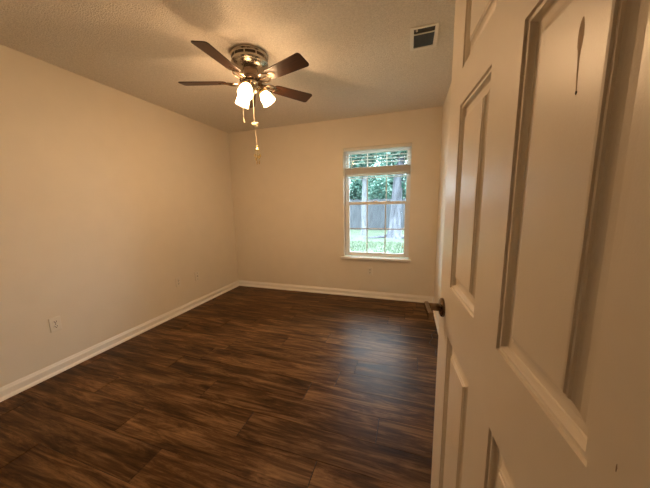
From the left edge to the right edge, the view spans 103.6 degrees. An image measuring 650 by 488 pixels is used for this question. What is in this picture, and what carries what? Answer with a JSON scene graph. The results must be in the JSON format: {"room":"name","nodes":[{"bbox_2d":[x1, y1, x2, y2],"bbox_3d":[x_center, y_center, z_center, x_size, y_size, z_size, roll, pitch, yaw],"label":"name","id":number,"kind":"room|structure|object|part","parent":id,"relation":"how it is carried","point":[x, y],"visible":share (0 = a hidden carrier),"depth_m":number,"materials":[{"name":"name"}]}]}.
{"room":"empty bedroom","nodes":[
{"label":"empty bedroom","id":0,"kind":"room"},
{"bbox_2d":[0,44,238,387],"bbox_3d":[-2.057,-0.215,2.599,0.140,2.540,3.618,2,9,18],"label":"wall","id":1,"kind":"structure","parent":0,"point":[109,196],"depth_m":2.29,"materials":[{"name":"paint"}]},
{"bbox_2d":[48,316,61,332],"bbox_3d":[-2.176,0.647,2.063,0.010,0.115,0.070,2,9,18],"label":"wall outlet","id":2,"kind":"object","parent":1,"relation":"attached to","point":[55,322],"visible":1,"depth_m":2.06,"materials":[{"name":"white plastic"}]},
{"bbox_2d":[0,280,238,401],"bbox_3d":[-1.956,0.903,2.733,0.032,0.086,3.358,2,9,18],"label":"baseboard","id":3,"kind":"structure","parent":1,"relation":"attached to","point":[7,391],"depth_m":2.33,"materials":[{"name":"white paint"}]},
{"bbox_2d":[175,277,180,286],"bbox_3d":[-1.816,0.471,3.164,0.010,0.115,0.070,2,9,18],"label":"wall outlet","id":4,"kind":"object","parent":1,"relation":"attached to","point":[177,280],"visible":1,"depth_m":3.16,"materials":[{"name":"white plastic"}]},
{"bbox_2d":[195,271,199,280],"bbox_3d":[-1.721,0.432,3.447,0.016,0.115,0.070,2,9,18],"label":"cable jack","id":5,"kind":"object","parent":1,"relation":"attached to","point":[197,277],"visible":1,"depth_m":3.45,"materials":[{"name":"white plastic"}]},
{"bbox_2d":[0,286,437,487],"bbox_3d":[-0.734,1.165,1.641,3.322,0.150,5.018,2,9,18],"label":"floor","id":6,"kind":"structure","parent":0,"point":[245,387],"depth_m":1.71,"materials":[{"name":"brown wood"}]},
{"bbox_2d":[0,0,455,132],"bbox_3d":[-0.783,-1.380,1.252,3.322,0.120,5.018,2,9,18],"label":"ceiling","id":7,"kind":"structure","parent":0,"point":[361,61],"depth_m":1.84,"materials":[{"name":"white paint"}]},
{"bbox_2d":[178,40,311,163],"bbox_3d":[-0.574,-1.036,2.022,1.038,0.799,0.990,-4,9,-18],"label":"ceiling fan","id":8,"kind":"object","parent":7,"relation":"hanging from","point":[251,61],"visible":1,"depth_m":1.87,"materials":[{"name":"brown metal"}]},
{"bbox_3d":[-0.924,-1.227,1.954,0.347,0.006,0.124,-1,22,0],"label":"blade","id":9,"kind":"part","parent":8,"relation":"part of","materials":[{"name":"brown wood"}]},
{"bbox_3d":[-0.673,-1.181,1.618,0.124,0.006,0.347,15,13,15],"label":"blade","id":10,"kind":"part","parent":8,"relation":"part of","materials":[{"name":"brown wood"}]},
{"bbox_3d":[-0.649,-1.152,2.036,0.109,0.097,0.109,43,31,25],"label":"lamp shade","id":11,"kind":"part","parent":8,"relation":"part of","materials":[{"name":"white glass"}]},
{"bbox_3d":[-0.575,-1.127,1.864,0.109,0.097,0.109,0,-25,6],"label":"lamp shade","id":12,"kind":"part","parent":8,"relation":"part of","materials":[{"name":"white glass"}]},
{"bbox_3d":[-0.575,-1.136,1.868,0.041,0.077,0.042,0,-25,6],"label":"bulb","id":13,"kind":"part","parent":8,"relation":"part of","materials":[{"name":"white glass"}]},
{"bbox_3d":[-0.680,-1.283,2.292,0.124,0.006,0.347,-17,13,-16],"label":"blade","id":14,"kind":"part","parent":8,"relation":"part of","materials":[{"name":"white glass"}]},
{"bbox_3d":[-0.462,-1.150,2.003,0.109,0.097,0.109,-38,17,-10],"label":"lamp shade","id":15,"kind":"part","parent":8,"relation":"part of","materials":[{"name":"white glass"}]},
{"bbox_3d":[-0.274,-1.208,1.750,0.347,0.006,0.124,5,-2,35],"label":"blade","id":16,"kind":"part","parent":8,"relation":"part of","materials":[{"name":"brown wood"}]},
{"bbox_3d":[-0.278,-1.272,2.167,0.347,0.006,0.124,-7,-2,-36],"label":"blade","id":17,"kind":"part","parent":8,"relation":"part of","materials":[{"name":"brown wood"}]},
{"bbox_2d":[410,22,439,50],"bbox_3d":[0.680,-1.416,1.760,0.179,0.016,0.262,2,9,18],"label":"ceiling vent","id":18,"kind":"object","parent":7,"relation":"in","point":[424,36],"visible":1,"depth_m":1.74,"materials":[{"name":"metal"}]},
{"bbox_2d":[228,106,442,296],"bbox_3d":[-0.009,-0.429,3.745,3.042,2.540,0.140,2,9,18],"label":"wall","id":19,"kind":"structure","parent":0,"point":[289,206],"depth_m":3.68,"materials":[{"name":"paint"}]},
{"bbox_2d":[239,280,432,302],"bbox_3d":[-0.014,0.697,3.834,3.042,0.086,0.032,2,9,18],"label":"baseboard","id":20,"kind":"structure","parent":19,"relation":"attached to","point":[346,292],"depth_m":3.75,"materials":[{"name":"white paint"}]},
{"bbox_2d":[367,267,372,274],"bbox_3d":[0.630,0.380,3.585,0.070,0.115,0.010,2,9,18],"label":"wall outlet","id":21,"kind":"object","parent":19,"relation":"attached to","point":[369,269],"visible":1,"depth_m":3.58,"materials":[{"name":"white plastic"}]},
{"bbox_2d":[341,144,411,261],"bbox_3d":[0.691,-0.536,3.481,0.956,1.516,0.175,2,9,18],"label":"window","id":22,"kind":"structure","parent":19,"relation":"in","point":[366,255],"depth_m":3.52,"materials":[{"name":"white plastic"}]},
{"bbox_3d":[0.695,0.202,3.562,0.956,0.032,0.110,2,9,18],"label":"sill","id":23,"kind":"part","parent":22,"relation":"part of","materials":[{"name":"white paint"}]},
{"bbox_2d":[344,143,410,247],"bbox_3d":[0.687,-0.620,3.446,0.868,1.336,0.066,2,9,18],"label":"window blind","id":24,"kind":"object","parent":22,"relation":"attached to","point":[392,169],"visible":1,"depth_m":3.36,"materials":[{"name":"white plastic"}]},
{"bbox_3d":[0.682,-0.922,3.404,0.862,0.015,0.052,2,9,18],"label":"rail","id":25,"kind":"part","parent":24,"relation":"part of","materials":[{"name":"white plastic"}]},
{"bbox_3d":[0.714,-0.216,3.567,0.824,0.745,0.026,2,9,18],"label":"sash","id":26,"kind":"part","parent":22,"relation":"part of","materials":[{"name":"white plastic"}]},
{"bbox_3d":[0.709,-0.908,3.487,0.824,0.727,0.022,2,9,18],"label":"sash","id":27,"kind":"part","parent":22,"relation":"part of","materials":[{"name":"white plastic"}]},
{"bbox_2d":[434,84,450,313],"bbox_3d":[0.971,-0.124,1.623,0.140,2.540,3.618,2,9,18],"label":"wall","id":28,"kind":"structure","parent":0,"point":[446,106],"depth_m":2.84,"materials":[{"name":"paint"}]},
{"bbox_2d":[431,297,438,333],"bbox_3d":[0.908,0.988,1.810,0.032,0.086,3.358,2,9,18],"label":"baseboard","id":29,"kind":"structure","parent":28,"relation":"attached to","point":[436,315],"depth_m":2.85,"materials":[{"name":"white paint"}]},
{"bbox_3d":[-1.080,0.091,0.467,3.042,2.540,0.120,2,9,18],"label":"wall","id":30,"kind":"structure","parent":0,"visible":0},
{"bbox_2d":[424,0,649,487],"bbox_3d":[0.339,0.207,0.519,0.156,2.022,0.835,1,9,13],"label":"door","id":31,"kind":"structure","parent":30,"relation":"in","point":[543,373],"depth_m":0.32,"materials":[{"name":"beige wood"}]},
{"bbox_3d":[0.346,0.221,0.855,0.015,0.026,0.096,1,9,13],"label":"lever","id":32,"kind":"part","parent":31,"relation":"part of","materials":[{"name":"brown metal"}]},
{"label":"outside","id":33,"kind":"structure","parent":0,"visible":0},
{"bbox_2d":[348,229,403,257],"bbox_3d":[3.744,-2.078,24.488,52.000,0.300,41.048,2,9,18],"label":"lawn","id":34,"kind":"structure","parent":33,"point":[355,235],"depth_m":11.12,"materials":[{"name":"green plant"}]},
{"bbox_2d":[349,177,361,199],"bbox_3d":[2.063,-2.732,16.884,1.610,3.422,1.172,2,9,18],"label":"shrub","id":35,"kind":"object","parent":34,"relation":"on","point":[354,186],"visible":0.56,"depth_m":16.57,"materials":[{"name":"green plant"}]},
{"bbox_2d":[349,156,377,193],"bbox_3d":[3.400,-5.275,23.046,3.905,6.574,2.516,2,9,18],"label":"tree","id":36,"kind":"object","parent":34,"relation":"on","point":[376,156],"visible":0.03,"depth_m":22.69,"materials":[{"name":"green plant"}]},
{"bbox_2d":[349,153,379,234],"bbox_3d":[1.541,-2.800,12.905,2.605,4.822,2.193,2,9,18],"label":"tree","id":37,"kind":"object","parent":34,"relation":"on","point":[352,163],"visible":0.31,"depth_m":12.60,"materials":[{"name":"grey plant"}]},
{"bbox_2d":[349,198,405,229],"bbox_3d":[1.116,-1.827,16.013,14.298,1.900,0.161,2,9,18],"label":"wooden fence","id":38,"kind":"object","parent":34,"relation":"on","point":[376,212],"visible":0.12,"depth_m":15.35,"materials":[{"name":"grey wood"}]},
{"bbox_2d":[368,175,391,199],"bbox_3d":[3.541,-2.698,16.433,1.660,3.435,1.146,2,9,18],"label":"shrub","id":39,"kind":"object","parent":34,"relation":"on","point":[379,192],"visible":0.65,"depth_m":16.20,"materials":[{"name":"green plant"}]},
{"bbox_2d":[359,158,405,198],"bbox_3d":[4.068,-3.912,18.533,3.775,5.218,2.800,2,9,18],"label":"tree","id":40,"kind":"object","parent":34,"relation":"on","point":[390,182],"visible":0.2,"depth_m":17.96,"materials":[{"name":"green plant"}]},
{"bbox_2d":[365,150,406,238],"bbox_3d":[3.530,-2.632,11.517,2.927,4.835,2.519,7,12,43],"label":"tree","id":41,"kind":"object","parent":34,"relation":"on","point":[399,184],"visible":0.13,"depth_m":11.43,"materials":[{"name":"grey plant"}]},
{"bbox_2d":[402,174,405,198],"bbox_3d":[5.022,-2.686,15.914,1.617,3.511,1.150,2,9,18],"label":"shrub","id":42,"kind":"object","parent":34,"relation":"on","point":[404,189],"visible":0.09,"depth_m":15.66,"materials":[{"name":"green plant"}]}
]}

